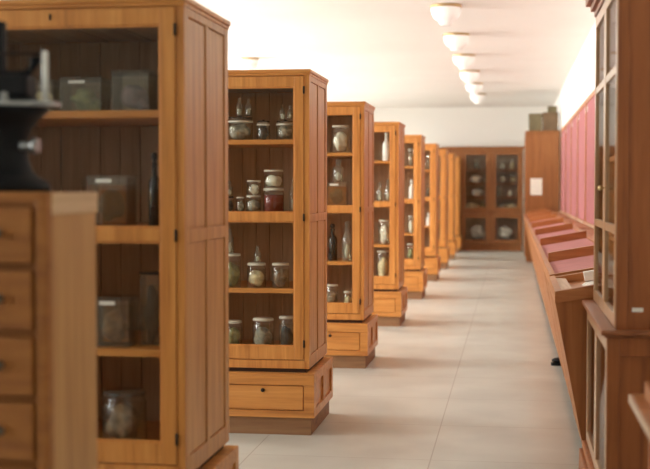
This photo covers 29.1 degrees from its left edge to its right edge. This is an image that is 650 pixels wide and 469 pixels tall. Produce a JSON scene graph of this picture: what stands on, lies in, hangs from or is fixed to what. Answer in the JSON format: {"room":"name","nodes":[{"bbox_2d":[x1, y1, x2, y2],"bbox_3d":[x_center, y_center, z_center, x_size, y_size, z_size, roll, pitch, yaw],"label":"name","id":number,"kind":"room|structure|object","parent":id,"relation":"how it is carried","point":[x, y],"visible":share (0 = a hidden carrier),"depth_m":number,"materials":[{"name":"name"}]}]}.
{"room":"museum gallery","nodes":[
{"label":"museum gallery","id":0,"kind":"room"},
{"bbox_2d":[194,0,595,107],"bbox_3d":[-0.281,-2.528,13.759,6.950,0.150,33.700,0,2,8],"label":"ceiling","id":1,"kind":"structure","parent":0,"point":[378,53],"depth_m":17.03,"materials":[{"name":"white paint"}]},
{"bbox_2d":[236,57,258,69],"bbox_3d":[-1.156,-2.527,18.696,0.344,0.220,0.344,0,2,8],"label":"ceiling lamp","id":2,"kind":"object","parent":1,"relation":"attached to","point":[244,63],"visible":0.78,"depth_m":18.57,"materials":[{"name":"white glass"}]},
{"bbox_2d":[430,3,461,25],"bbox_3d":[1.284,-2.325,13.280,0.344,0.220,0.344,0,2,8],"label":"ceiling lamp","id":3,"kind":"object","parent":1,"relation":"attached to","point":[445,14],"visible":1,"depth_m":13.16,"materials":[{"name":"white glass"}]},
{"bbox_2d":[443,32,469,50],"bbox_3d":[1.654,-2.417,15.751,0.344,0.220,0.344,0,2,8],"label":"ceiling lamp","id":4,"kind":"object","parent":1,"relation":"attached to","point":[455,41],"visible":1,"depth_m":15.63,"materials":[{"name":"white glass"}]},
{"bbox_2d":[452,54,475,69],"bbox_3d":[2.023,-2.509,18.221,0.344,0.220,0.344,0,2,8],"label":"ceiling lamp","id":5,"kind":"object","parent":1,"relation":"attached to","point":[463,61],"visible":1,"depth_m":18.11,"materials":[{"name":"white glass"}]},
{"bbox_2d":[459,70,479,83],"bbox_3d":[2.393,-2.601,20.692,0.344,0.220,0.344,0,2,8],"label":"ceiling lamp","id":6,"kind":"object","parent":1,"relation":"attached to","point":[469,76],"visible":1,"depth_m":20.58,"materials":[{"name":"white glass"}]},
{"bbox_2d":[465,82,482,94],"bbox_3d":[2.763,-2.693,23.163,0.344,0.220,0.344,0,2,8],"label":"ceiling lamp","id":7,"kind":"object","parent":1,"relation":"attached to","point":[475,88],"visible":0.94,"depth_m":23.05,"materials":[{"name":"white glass"}]},
{"bbox_2d":[470,93,485,103],"bbox_3d":[3.147,-2.788,25.733,0.344,0.220,0.344,0,2,8],"label":"ceiling lamp","id":8,"kind":"object","parent":1,"relation":"attached to","point":[480,97],"visible":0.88,"depth_m":25.62,"materials":[{"name":"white glass"}]},
{"bbox_2d":[225,250,581,468],"bbox_3d":[-0.281,1.017,13.891,6.950,0.114,33.700,0,2,8],"label":"floor","id":9,"kind":"structure","parent":0,"point":[468,379],"depth_m":8.94,"materials":[{"name":"tile"}]},
{"bbox_2d":[0,191,97,468],"bbox_3d":[-1.048,0.614,3.493,0.722,1.466,0.434,0,2,8],"label":"chest","id":10,"kind":"object","parent":9,"relation":"on","point":[48,329],"visible":1,"depth_m":3.27,"materials":[{"name":"brown wood"}]},
{"bbox_2d":[0,21,60,191],"bbox_3d":[-0.889,-0.354,3.459,0.325,0.470,0.256,0,2,8],"label":"apparatus","id":11,"kind":"object","parent":10,"relation":"on","point":[21,110],"visible":1,"depth_m":3.41,"materials":[{"name":"black metal"}]},
{"bbox_2d":[0,0,238,468],"bbox_3d":[-0.969,0.200,5.029,1.088,2.179,0.808,0,2,8],"label":"tall cabinet","id":12,"kind":"object","parent":9,"relation":"on","point":[184,378],"visible":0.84,"depth_m":4.96,"materials":[{"name":"brown wood"}]},
{"bbox_2d":[36,79,61,109],"bbox_3d":[-1.081,-0.532,4.827,0.112,0.124,0.112,0,2,8],"label":"jar","id":13,"kind":"object","parent":12,"relation":"on","point":[39,94],"visible":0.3,"depth_m":4.82,"materials":[{"name":"clear glass"}]},
{"bbox_2d":[60,76,111,110],"bbox_3d":[-0.921,-0.535,4.813,0.171,0.132,0.136,0,2,8],"label":"jar","id":14,"kind":"object","parent":12,"relation":"on","point":[84,99],"visible":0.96,"depth_m":4.79,"materials":[{"name":"clear glass"}]},
{"bbox_2d":[35,110,158,126],"bbox_3d":[-0.968,-0.463,5.011,0.956,0.028,0.623,0,2,8],"label":"shelf","id":15,"kind":"object","parent":12,"relation":"attached to","point":[99,118],"depth_m":4.71,"materials":[{"name":"brown wood"}]},
{"bbox_2d":[95,179,134,225],"bbox_3d":[-0.818,-0.131,4.802,0.163,0.195,0.136,0,2,8],"label":"jar","id":16,"kind":"object","parent":12,"relation":"on","point":[111,204],"visible":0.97,"depth_m":4.78,"materials":[{"name":"clear glass"}]},
{"bbox_2d":[96,294,137,346],"bbox_3d":[-0.807,0.331,4.818,0.155,0.190,0.136,0,2,8],"label":"jar","id":17,"kind":"object","parent":12,"relation":"on","point":[115,322],"visible":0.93,"depth_m":4.79,"materials":[{"name":"clear glass"}]},
{"bbox_2d":[96,222,148,225],"bbox_3d":[-0.968,-0.028,5.027,0.956,0.028,0.623,0,2,8],"label":"shelf","id":18,"kind":"object","parent":12,"relation":"attached to","point":[135,223],"depth_m":5.11,"materials":[{"name":"brown wood"}]},
{"bbox_2d":[102,387,146,439],"bbox_3d":[-0.774,0.709,4.827,0.170,0.215,0.170,0,2,10],"label":"jar","id":19,"kind":"object","parent":12,"relation":"in","point":[123,423],"visible":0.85,"depth_m":4.79,"materials":[{"name":"clear glass"}]},
{"bbox_2d":[97,329,159,356],"bbox_3d":[-0.968,0.432,5.044,0.956,0.028,0.623,0,2,8],"label":"shelf","id":20,"kind":"object","parent":12,"relation":"attached to","point":[140,349],"depth_m":4.74,"materials":[{"name":"brown wood"}]},
{"bbox_2d":[112,70,156,109],"bbox_3d":[-0.726,-0.546,4.783,0.151,0.155,0.136,0,2,8],"label":"jar","id":21,"kind":"object","parent":12,"relation":"on","point":[133,96],"visible":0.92,"depth_m":4.76,"materials":[{"name":"clear glass"}]},
{"bbox_2d":[139,271,159,345],"bbox_3d":[-0.669,0.287,4.836,0.081,0.289,0.081,0,2,8],"label":"jar","id":22,"kind":"object","parent":12,"relation":"on","point":[151,309],"visible":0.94,"depth_m":4.82,"materials":[{"name":"clear glass"}]},
{"bbox_2d":[148,152,158,225],"bbox_3d":[-0.650,-0.173,4.765,0.045,0.281,0.045,0,2,10],"label":"bottle","id":23,"kind":"object","parent":12,"relation":"on","point":[153,185],"visible":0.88,"depth_m":4.75,"materials":[{"name":"black glass"}]},
{"bbox_2d":[228,69,332,434],"bbox_3d":[-0.546,0.095,7.856,1.088,2.179,0.808,0,2,8],"label":"tall cabinet","id":24,"kind":"object","parent":9,"relation":"on","point":[275,388],"visible":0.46,"depth_m":7.60,"materials":[{"name":"brown wood"}]},
{"bbox_2d":[228,196,233,210],"bbox_3d":[-0.585,-0.187,7.649,0.055,0.095,0.055,0,2,9],"label":"jar","id":25,"kind":"object","parent":24,"relation":"on","point":[230,204],"visible":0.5,"depth_m":7.64,"materials":[{"name":"clear glass"}]},
{"bbox_2d":[229,253,240,286],"bbox_3d":[-0.567,0.218,7.651,0.105,0.205,0.105,0,2,6],"label":"jar","id":26,"kind":"object","parent":24,"relation":"on","point":[234,272],"visible":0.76,"depth_m":7.63,"materials":[{"name":"clear glass"}]},
{"bbox_2d":[229,319,241,343],"bbox_3d":[-0.561,0.618,7.665,0.105,0.185,0.105,0,2,6],"label":"jar","id":27,"kind":"object","parent":24,"relation":"in","point":[234,334],"visible":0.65,"depth_m":7.64,"materials":[{"name":"clear glass"}]},
{"bbox_2d":[228,116,252,139],"bbox_3d":[-0.519,-0.649,7.632,0.162,0.150,0.162,0,2,8],"label":"jar","id":28,"kind":"object","parent":24,"relation":"on","point":[239,131],"visible":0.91,"depth_m":7.59,"materials":[{"name":"clear glass"}]},
{"bbox_2d":[237,197,243,210],"bbox_3d":[-0.515,-0.184,7.618,0.048,0.091,0.048,0,2,11],"label":"jar","id":29,"kind":"object","parent":24,"relation":"on","point":[240,204],"visible":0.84,"depth_m":7.61,"materials":[{"name":"clear glass"}]},
{"bbox_2d":[246,195,260,210],"bbox_3d":[-0.435,-0.188,7.606,0.090,0.100,0.090,0,2,9],"label":"jar","id":30,"kind":"object","parent":24,"relation":"on","point":[253,205],"visible":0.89,"depth_m":7.58,"materials":[{"name":"clear glass"}]},
{"bbox_2d":[247,180,260,194],"bbox_3d":[-0.433,-0.284,7.602,0.085,0.092,0.085,0,2,7],"label":"jar","id":31,"kind":"object","parent":30,"relation":"on","point":[254,188],"visible":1,"depth_m":7.58,"materials":[{"name":"clear glass"}]},
{"bbox_2d":[247,262,265,286],"bbox_3d":[-0.418,0.246,7.630,0.115,0.150,0.115,0,2,9],"label":"jar","id":32,"kind":"object","parent":24,"relation":"on","point":[256,278],"visible":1,"depth_m":7.60,"materials":[{"name":"clear glass"}]},
{"bbox_2d":[228,139,292,147],"bbox_3d":[-0.545,-0.568,7.838,0.956,0.028,0.623,0,2,8],"label":"shelf","id":33,"kind":"object","parent":24,"relation":"attached to","point":[232,143],"depth_m":7.53,"materials":[{"name":"brown wood"}]},
{"bbox_2d":[229,280,292,292],"bbox_3d":[-0.545,0.327,7.871,0.956,0.028,0.623,0,2,8],"label":"shelf","id":34,"kind":"object","parent":24,"relation":"attached to","point":[266,287],"depth_m":7.56,"materials":[{"name":"brown wood"}]},
{"bbox_2d":[232,210,292,210],"bbox_3d":[-0.545,-0.133,7.854,0.956,0.028,0.623,0,2,8],"label":"shelf","id":35,"kind":"object","parent":24,"relation":"attached to","point":[232,210],"depth_m":8.06,"materials":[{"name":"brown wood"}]},
{"bbox_2d":[253,317,273,343],"bbox_3d":[-0.377,0.610,7.637,0.131,0.203,0.131,0,2,10],"label":"jar","id":36,"kind":"object","parent":24,"relation":"in","point":[263,335],"visible":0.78,"depth_m":7.60,"materials":[{"name":"clear glass"}]},
{"bbox_2d":[257,120,269,139],"bbox_3d":[-0.374,-0.635,7.591,0.081,0.125,0.081,0,2,11],"label":"jar","id":37,"kind":"object","parent":24,"relation":"on","point":[263,132],"visible":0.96,"depth_m":7.57,"materials":[{"name":"clear glass"}]},
{"bbox_2d":[263,188,283,210],"bbox_3d":[-0.312,-0.210,7.597,0.128,0.145,0.128,0,2,11],"label":"jar","id":38,"kind":"object","parent":24,"relation":"on","point":[272,202],"visible":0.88,"depth_m":7.55,"materials":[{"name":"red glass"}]},
{"bbox_2d":[264,170,283,186],"bbox_3d":[-0.312,-0.338,7.592,0.120,0.110,0.120,0,2,10],"label":"jar","id":39,"kind":"object","parent":38,"relation":"on","point":[271,180],"visible":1,"depth_m":7.56,"materials":[{"name":"clear glass"}]},
{"bbox_2d":[272,262,288,287],"bbox_3d":[-0.270,0.247,7.608,0.106,0.150,0.106,0,2,11],"label":"jar","id":40,"kind":"object","parent":24,"relation":"on","point":[280,279],"visible":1,"depth_m":7.58,"materials":[{"name":"clear glass"}]},
{"bbox_2d":[276,120,292,138],"bbox_3d":[-0.238,-0.635,7.590,0.116,0.125,0.116,0,2,8],"label":"jar","id":41,"kind":"object","parent":24,"relation":"on","point":[285,131],"visible":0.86,"depth_m":7.56,"materials":[{"name":"clear glass"}]},
{"bbox_2d":[279,315,292,344],"bbox_3d":[-0.231,0.604,7.625,0.100,0.215,0.100,0,2,11],"label":"jar","id":42,"kind":"object","parent":24,"relation":"in","point":[286,333],"visible":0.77,"depth_m":7.60,"materials":[{"name":"clear glass"}]},
{"bbox_2d":[324,101,377,368],"bbox_3d":[-0.133,-0.008,10.614,1.088,2.179,0.808,0,2,8],"label":"tall cabinet","id":43,"kind":"object","parent":9,"relation":"on","point":[352,330],"visible":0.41,"depth_m":10.25,"materials":[{"name":"brown wood"}]},
{"bbox_2d":[328,224,336,260],"bbox_3d":[0.064,0.064,10.435,0.078,0.307,0.078,0,2,7],"label":"bottle","id":44,"kind":"object","parent":43,"relation":"on","point":[332,240],"visible":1,"depth_m":10.41,"materials":[{"name":"black glass"}]},
{"bbox_2d":[327,284,337,301],"bbox_3d":[0.055,0.511,10.392,0.111,0.195,0.111,0,2,8],"label":"jar","id":45,"kind":"object","parent":43,"relation":"in","point":[331,296],"visible":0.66,"depth_m":10.36,"materials":[{"name":"clear glass"}]},
{"bbox_2d":[327,182,348,204],"bbox_3d":[0.098,-0.338,10.364,0.184,0.195,0.136,0,2,8],"label":"glass box","id":46,"kind":"object","parent":43,"relation":"on","point":[336,196],"visible":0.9,"depth_m":10.34,"materials":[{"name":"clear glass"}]},
{"bbox_2d":[333,166,343,180],"bbox_3d":[0.110,-0.530,10.355,0.095,0.190,0.095,0,2,10],"label":"bottle","id":47,"kind":"object","parent":46,"relation":"on","point":[338,175],"visible":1,"depth_m":10.34,"materials":[{"name":"clear glass"}]},
{"bbox_2d":[327,257,351,264],"bbox_3d":[-0.132,0.224,10.628,0.956,0.028,0.623,0,2,8],"label":"shelf","id":48,"kind":"object","parent":43,"relation":"attached to","point":[339,261],"depth_m":10.30,"materials":[{"name":"brown wood"}]},
{"bbox_2d":[327,153,351,157],"bbox_3d":[-0.132,-0.670,10.595,0.956,0.028,0.623,0,2,8],"label":"shelf","id":49,"kind":"object","parent":43,"relation":"attached to","point":[329,155],"depth_m":10.25,"materials":[{"name":"brown wood"}]},
{"bbox_2d":[332,125,348,151],"bbox_3d":[0.129,-0.788,10.343,0.144,0.227,0.144,0,2,11],"label":"jar","id":50,"kind":"object","parent":43,"relation":"on","point":[340,140],"visible":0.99,"depth_m":10.31,"materials":[{"name":"clear glass"}]},
{"bbox_2d":[342,244,348,260],"bbox_3d":[0.182,0.055,10.356,0.076,0.330,0.076,0,2,10],"label":"bottle","id":51,"kind":"object","parent":43,"relation":"on","point":[347,245],"visible":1,"depth_m":10.35,"materials":[{"name":"clear glass"}]},
{"bbox_2d":[344,291,351,302],"bbox_3d":[0.194,0.540,10.372,0.080,0.140,0.080,0,2,8],"label":"jar","id":52,"kind":"object","parent":43,"relation":"in","point":[348,299],"visible":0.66,"depth_m":10.35,"materials":[{"name":"clear glass"}]},
{"bbox_2d":[371,122,406,326],"bbox_3d":[0.330,-0.123,13.707,1.088,2.179,0.808,0,2,8],"label":"tall cabinet","id":53,"kind":"object","parent":9,"relation":"on","point":[390,295],"visible":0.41,"depth_m":13.34,"materials":[{"name":"brown wood"}]},
{"bbox_2d":[374,242,388,246],"bbox_3d":[0.331,0.109,13.722,0.956,0.028,0.623,0,2,8],"label":"shelf","id":54,"kind":"object","parent":53,"relation":"attached to","point":[376,244],"depth_m":13.40,"materials":[{"name":"brown wood"}]},
{"bbox_2d":[374,161,389,164],"bbox_3d":[0.331,-0.785,13.689,0.956,0.028,0.623,0,2,8],"label":"shelf","id":55,"kind":"object","parent":53,"relation":"attached to","point":[375,162],"depth_m":13.36,"materials":[{"name":"brown wood"}]},
{"bbox_2d":[377,250,388,275],"bbox_3d":[0.626,0.334,13.477,0.140,0.320,0.140,0,2,10],"label":"jar","id":56,"kind":"object","parent":53,"relation":"in","point":[382,265],"visible":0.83,"depth_m":13.44,"materials":[{"name":"clear glass"}]},
{"bbox_2d":[379,220,388,243],"bbox_3d":[0.641,-0.025,13.461,0.125,0.260,0.125,0,2,11],"label":"jar","id":57,"kind":"object","parent":53,"relation":"on","point":[383,231],"visible":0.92,"depth_m":13.44,"materials":[{"name":"clear glass"}]},
{"bbox_2d":[383,132,389,160],"bbox_3d":[0.660,-0.944,13.414,0.087,0.310,0.087,0,2,9],"label":"bottle","id":58,"kind":"object","parent":53,"relation":"on","point":[386,144],"visible":0.98,"depth_m":13.38,"materials":[{"name":"white ceramic"}]},
{"bbox_2d":[403,135,426,298],"bbox_3d":[0.818,-0.244,16.968,1.088,2.179,0.808,0,2,8],"label":"tall cabinet","id":59,"kind":"object","parent":9,"relation":"on","point":[415,275],"visible":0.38,"depth_m":16.59,"materials":[{"name":"brown wood"}]},
{"bbox_2d":[404,232,413,235],"bbox_3d":[0.818,-0.012,16.983,0.956,0.028,0.623,0,2,8],"label":"shelf","id":60,"kind":"object","parent":59,"relation":"attached to","point":[405,233],"depth_m":16.63,"materials":[{"name":"brown wood"}]},
{"bbox_2d":[404,166,413,168],"bbox_3d":[0.818,-0.907,16.950,0.956,0.028,0.623,0,2,8],"label":"shelf","id":61,"kind":"object","parent":59,"relation":"attached to","point":[405,167],"depth_m":16.60,"materials":[{"name":"brown wood"}]},
{"bbox_2d":[408,244,412,258],"bbox_3d":[1.147,0.248,16.725,0.090,0.250,0.090,0,2,8],"label":"jar","id":62,"kind":"object","parent":59,"relation":"in","point":[410,254],"visible":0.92,"depth_m":16.70,"materials":[{"name":"clear glass"}]},
{"bbox_2d":[408,216,413,232],"bbox_3d":[1.157,-0.131,16.709,0.090,0.230,0.090,0,2,10],"label":"jar","id":63,"kind":"object","parent":59,"relation":"on","point":[411,224],"visible":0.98,"depth_m":16.69,"materials":[{"name":"clear glass"}]},
{"bbox_2d":[408,149,413,165],"bbox_3d":[1.154,-1.026,16.686,0.090,0.230,0.090,0,2,7],"label":"jar","id":64,"kind":"object","parent":59,"relation":"on","point":[411,159],"visible":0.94,"depth_m":16.66,"materials":[{"name":"clear glass"}]},
{"bbox_2d":[409,179,413,198],"bbox_3d":[1.157,-0.606,16.692,0.071,0.260,0.071,0,2,9],"label":"bottle","id":65,"kind":"object","parent":59,"relation":"on","point":[411,188],"visible":1,"depth_m":16.67,"materials":[{"name":"white ceramic"}]},
{"bbox_2d":[423,144,440,280],"bbox_3d":[1.305,-0.366,20.230,1.088,2.179,0.808,0,2,8],"label":"tall cabinet","id":66,"kind":"object","parent":9,"relation":"on","point":[432,259],"visible":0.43,"depth_m":19.84,"materials":[{"name":"brown wood"}]},
{"bbox_2d":[426,213,429,225],"bbox_3d":[1.655,-0.242,19.970,0.071,0.210,0.071,0,2,7],"label":"bottle","id":67,"kind":"object","parent":66,"relation":"on","point":[428,217],"visible":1,"depth_m":19.94,"materials":[{"name":"white ceramic"}]},
{"bbox_2d":[427,155,429,169],"bbox_3d":[1.655,-1.147,19.936,0.075,0.230,0.075,0,2,9],"label":"jar","id":68,"kind":"object","parent":66,"relation":"on","point":[428,161],"visible":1,"depth_m":19.91,"materials":[{"name":"clear glass"}]},
{"bbox_2d":[438,149,449,268],"bbox_3d":[1.756,-0.478,23.244,1.088,2.179,0.808,0,2,8],"label":"tall cabinet","id":69,"kind":"object","parent":9,"relation":"on","point":[443,250],"visible":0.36,"depth_m":22.84,"materials":[{"name":"brown wood"}]},
{"bbox_2d":[447,154,456,259],"bbox_3d":[2.192,-0.586,26.160,1.088,2.179,0.808,0,2,8],"label":"tall cabinet","id":70,"kind":"object","parent":9,"relation":"on","point":[452,243],"visible":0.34,"depth_m":25.75,"materials":[{"name":"brown wood"}]},
{"bbox_2d":[454,157,461,252],"bbox_3d":[2.607,-0.689,28.927,1.088,2.179,0.808,0,2,8],"label":"tall cabinet","id":71,"kind":"object","parent":9,"relation":"on","point":[458,237],"visible":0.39,"depth_m":28.51,"materials":[{"name":"brown wood"}]},
{"bbox_2d":[439,146,524,250],"bbox_3d":[3.577,-0.850,29.666,2.300,2.446,0.680,0,2,8],"label":"cupboard","id":72,"kind":"object","parent":9,"relation":"on","point":[491,218],"visible":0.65,"depth_m":29.41,"materials":[{"name":"orange wood"}]},
{"bbox_2d":[466,202,479,207],"bbox_3d":[3.506,-0.657,29.670,0.332,0.206,0.211,0,2,8],"label":"specimen","id":73,"kind":"object","parent":72,"relation":"on","point":[469,205],"visible":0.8,"depth_m":29.60},
{"bbox_2d":[470,175,481,182],"bbox_3d":[3.575,-1.316,29.641,0.304,0.207,0.196,0,2,8],"label":"specimen","id":74,"kind":"object","parent":72,"relation":"on","point":[474,178],"visible":0.94,"depth_m":29.57},
{"bbox_2d":[471,225,483,239],"bbox_3d":[3.623,-0.014,29.680,0.318,0.441,0.220,0,2,8],"label":"specimen","id":75,"kind":"object","parent":72,"relation":"in","point":[477,231],"visible":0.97,"depth_m":29.61},
{"bbox_2d":[472,188,483,196],"bbox_3d":[3.632,-0.994,29.641,0.300,0.203,0.208,0,2,8],"label":"specimen","id":76,"kind":"object","parent":72,"relation":"on","point":[478,192],"visible":1,"depth_m":29.57},
{"bbox_2d":[466,170,517,170],"bbox_3d":[3.584,-1.524,29.686,2.140,0.022,0.550,0,2,8],"label":"shelf","id":77,"kind":"object","parent":72,"relation":"attached to","point":[466,170],"depth_m":29.32,"materials":[{"name":"brown wood"}]},
{"bbox_2d":[466,197,517,197],"bbox_3d":[3.584,-0.884,29.709,2.140,0.022,0.550,0,2,8],"label":"shelf","id":78,"kind":"object","parent":72,"relation":"attached to","point":[466,197],"depth_m":29.34,"materials":[{"name":"brown wood"}]},
{"bbox_2d":[466,183,521,183],"bbox_3d":[3.584,-1.204,29.698,2.140,0.022,0.550,0,2,8],"label":"shelf","id":79,"kind":"object","parent":72,"relation":"attached to","point":[466,183],"depth_m":29.33,"materials":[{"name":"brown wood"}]},
{"bbox_2d":[500,173,504,182],"bbox_3d":[4.196,-1.329,29.526,0.130,0.240,0.130,0,2,8],"label":"jar","id":80,"kind":"object","parent":72,"relation":"on","point":[502,178],"visible":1,"depth_m":29.49,"materials":[{"name":"clear glass"}]},
{"bbox_2d":[499,225,511,243],"bbox_3d":[4.272,-0.002,29.584,0.323,0.424,0.210,0,2,8],"label":"specimen","id":81,"kind":"object","parent":72,"relation":"in","point":[505,232],"visible":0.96,"depth_m":29.52},
{"bbox_2d":[503,203,516,207],"bbox_3d":[4.376,-0.652,29.541,0.313,0.206,0.216,0,2,8],"label":"specimen","id":82,"kind":"object","parent":72,"relation":"on","point":[510,205],"visible":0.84,"depth_m":29.47},
{"bbox_2d":[524,131,559,261],"bbox_3d":[4.398,-0.777,25.469,0.696,2.611,1.324,0,2,8],"label":"tall cabinet","id":83,"kind":"object","parent":9,"relation":"on","point":[542,148],"visible":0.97,"depth_m":24.81,"materials":[{"name":"orange wood"}]},
{"bbox_2d":[529,113,541,130],"bbox_3d":[4.220,-2.242,25.087,0.258,0.345,0.508,0,2,8],"label":"cardboard box","id":84,"kind":"object","parent":83,"relation":"on","point":[535,119],"visible":0.88,"depth_m":24.84,"materials":[{"name":"cardboard"}]},
{"bbox_2d":[542,112,558,130],"bbox_3d":[4.516,-2.251,25.067,0.308,0.365,0.558,0,2,8],"label":"cardboard box","id":85,"kind":"object","parent":83,"relation":"on","point":[549,119],"visible":0.86,"depth_m":24.80,"materials":[{"name":"brown cardboard"}]},
{"bbox_2d":[547,106,556,111],"bbox_3d":[4.552,-2.497,25.027,0.188,0.130,0.308,0,2,8],"label":"cardboard box","id":86,"kind":"object","parent":85,"relation":"on","point":[550,108],"visible":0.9,"depth_m":24.88,"materials":[{"name":"cardboard"}]},
{"bbox_2d":[524,208,562,261],"bbox_3d":[4.100,0.063,23.520,0.699,1.078,2.614,0,2,8],"label":"desk","id":87,"kind":"object","parent":9,"relation":"on","point":[545,209],"visible":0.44,"depth_m":24.70,"materials":[{"name":"brown wood"}]},
{"bbox_2d":[525,211,570,272],"bbox_3d":[3.710,0.160,20.910,0.699,1.078,2.614,0,2,8],"label":"display case","id":88,"kind":"object","parent":9,"relation":"on","point":[545,212],"visible":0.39,"depth_m":22.09,"materials":[{"name":"brown wood"}]},
{"bbox_2d":[527,213,578,283],"bbox_3d":[3.320,0.257,18.301,0.699,1.078,2.614,0,2,8],"label":"desk","id":89,"kind":"object","parent":9,"relation":"on","point":[551,216],"visible":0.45,"depth_m":19.45,"materials":[{"name":"brown wood"}]},
{"bbox_2d":[564,218,578,221],"bbox_3d":[3.571,-0.194,18.248,0.190,0.040,2.600,0,2,8],"label":"shelf","id":90,"kind":"object","parent":89,"relation":"attached to","point":[565,219],"depth_m":17.90,"materials":[{"name":"brown wood"}]},
{"bbox_2d":[551,357,560,365],"bbox_3d":[2.025,1.042,10.411,0.280,0.095,0.090,0,2,8],"label":"shoe","id":91,"kind":"object","parent":9,"relation":"on","point":[556,361],"visible":0.18,"depth_m":10.39,"materials":[{"name":"black leather"}]},
{"bbox_2d":[529,217,592,301],"bbox_3d":[2.929,0.354,15.692,0.699,1.078,2.614,0,2,8],"label":"desk","id":92,"kind":"object","parent":9,"relation":"on","point":[559,221],"visible":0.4,"depth_m":16.62,"materials":[{"name":"brown wood"}]},
{"bbox_2d":[570,222,590,227],"bbox_3d":[3.181,-0.096,15.639,0.190,0.040,2.600,0,2,8],"label":"shelf","id":93,"kind":"object","parent":92,"relation":"attached to","point":[575,224],"depth_m":15.51,"materials":[{"name":"brown wood"}]},
{"bbox_2d":[532,223,593,330],"bbox_3d":[2.539,0.451,13.083,0.699,1.078,2.614,0,2,8],"label":"desk","id":94,"kind":"object","parent":9,"relation":"on","point":[564,228],"visible":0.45,"depth_m":13.92,"materials":[{"name":"brown wood"}]},
{"bbox_2d":[582,229,593,235],"bbox_3d":[2.791,0.001,13.030,0.190,0.040,2.600,0,2,8],"label":"shelf","id":95,"kind":"object","parent":94,"relation":"attached to","point":[589,231],"depth_m":13.37,"materials":[{"name":"brown wood"}]},
{"bbox_2d":[536,231,593,369],"bbox_3d":[2.149,0.548,10.474,0.699,1.078,2.614,0,2,8],"label":"desk","id":96,"kind":"object","parent":9,"relation":"on","point":[576,239],"visible":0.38,"depth_m":11.13,"materials":[{"name":"brown wood"}]},
{"bbox_2d":[543,245,593,398],"bbox_3d":[1.839,0.625,8.403,0.699,1.078,1.544,0,2,8],"label":"desk","id":97,"kind":"object","parent":9,"relation":"on","point":[580,259],"visible":0.23,"depth_m":8.74,"materials":[{"name":"brown wood"}]},
{"bbox_2d":[549,272,593,441],"bbox_3d":[1.636,0.700,7.065,0.704,1.028,1.134,0,2,8],"label":"desk","id":98,"kind":"object","parent":9,"relation":"on","point":[568,292],"visible":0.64,"depth_m":6.55,"materials":[{"name":"brown wood"}]},
{"bbox_2d":[582,281,593,285],"bbox_3d":[1.556,0.272,7.014,0.188,0.049,0.300,0,2,4],"label":"paper stack","id":99,"kind":"object","parent":98,"relation":"on","point":[590,282],"visible":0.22,"depth_m":7.06,"materials":[{"name":"white paper"}]},
{"bbox_2d":[583,270,593,280],"bbox_3d":[1.625,0.234,7.405,0.186,0.084,0.080,0,2,8],"label":"box","id":100,"kind":"object","parent":98,"relation":"on","point":[588,275],"visible":0.44,"depth_m":7.38,"materials":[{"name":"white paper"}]},
{"bbox_2d":[579,0,649,468],"bbox_3d":[1.502,0.025,5.721,0.579,2.476,1.490,0,2,8],"label":"display cabinet","id":101,"kind":"object","parent":9,"relation":"on","point":[618,316],"visible":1,"depth_m":5.10,"materials":[{"name":"brown wood"}]},
{"bbox_2d":[628,394,649,468],"bbox_3d":[1.175,0.978,3.361,0.518,0.748,2.120,0,2,8],"label":"side table","id":102,"kind":"object","parent":9,"relation":"on","point":[641,409],"visible":0.97,"depth_m":4.15,"materials":[{"name":"brown wood"}]},
{"bbox_2d":[644,382,649,407],"bbox_3d":[1.212,0.547,4.038,0.300,0.062,0.500,0,2,8],"label":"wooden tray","id":103,"kind":"object","parent":102,"relation":"on","point":[647,384],"visible":1,"depth_m":4.22,"materials":[{"name":"brown wood"}]},
{"bbox_2d":[374,106,547,243],"bbox_3d":[2.195,-1.362,30.380,6.550,3.416,0.200,0,2,8],"label":"wall","id":104,"kind":"structure","parent":0,"point":[442,126],"depth_m":30.05,"materials":[{"name":"white paint"}]},
{"bbox_2d":[553,21,595,211],"bbox_3d":[3.057,-0.728,13.327,0.200,3.416,33.700,0,2,8],"label":"wall","id":105,"kind":"structure","parent":0,"point":[579,84],"depth_m":18.26,"materials":[{"name":"white paint"}]},
{"bbox_2d":[560,125,564,213],"bbox_3d":[4.321,-1.167,22.632,0.047,1.570,1.980,0,2,8],"label":"wall panel","id":106,"kind":"object","parent":105,"relation":"attached to","point":[562,201],"visible":0.7,"depth_m":22.87,"materials":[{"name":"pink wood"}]},
{"bbox_2d":[565,118,570,216],"bbox_3d":[4.026,-1.094,20.656,0.047,1.570,1.980,0,2,8],"label":"wall panel","id":107,"kind":"object","parent":105,"relation":"attached to","point":[568,124],"visible":0.8,"depth_m":20.92,"materials":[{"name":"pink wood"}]},
{"bbox_2d":[570,111,576,219],"bbox_3d":[3.730,-1.020,18.679,0.047,1.570,1.980,0,2,8],"label":"wall panel","id":108,"kind":"object","parent":105,"relation":"attached to","point":[573,169],"visible":0.73,"depth_m":18.88,"materials":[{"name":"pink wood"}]},
{"bbox_2d":[576,100,585,223],"bbox_3d":[3.434,-0.947,16.702,0.047,1.570,1.980,0,2,8],"label":"wall panel","id":109,"kind":"object","parent":105,"relation":"attached to","point":[581,111],"visible":0.81,"depth_m":16.80,"materials":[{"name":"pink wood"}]},
{"bbox_2d":[585,89,594,228],"bbox_3d":[3.139,-0.873,14.726,0.047,1.570,1.980,0,2,8],"label":"wall panel","id":110,"kind":"object","parent":105,"relation":"attached to","point":[590,101],"visible":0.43,"depth_m":14.90,"materials":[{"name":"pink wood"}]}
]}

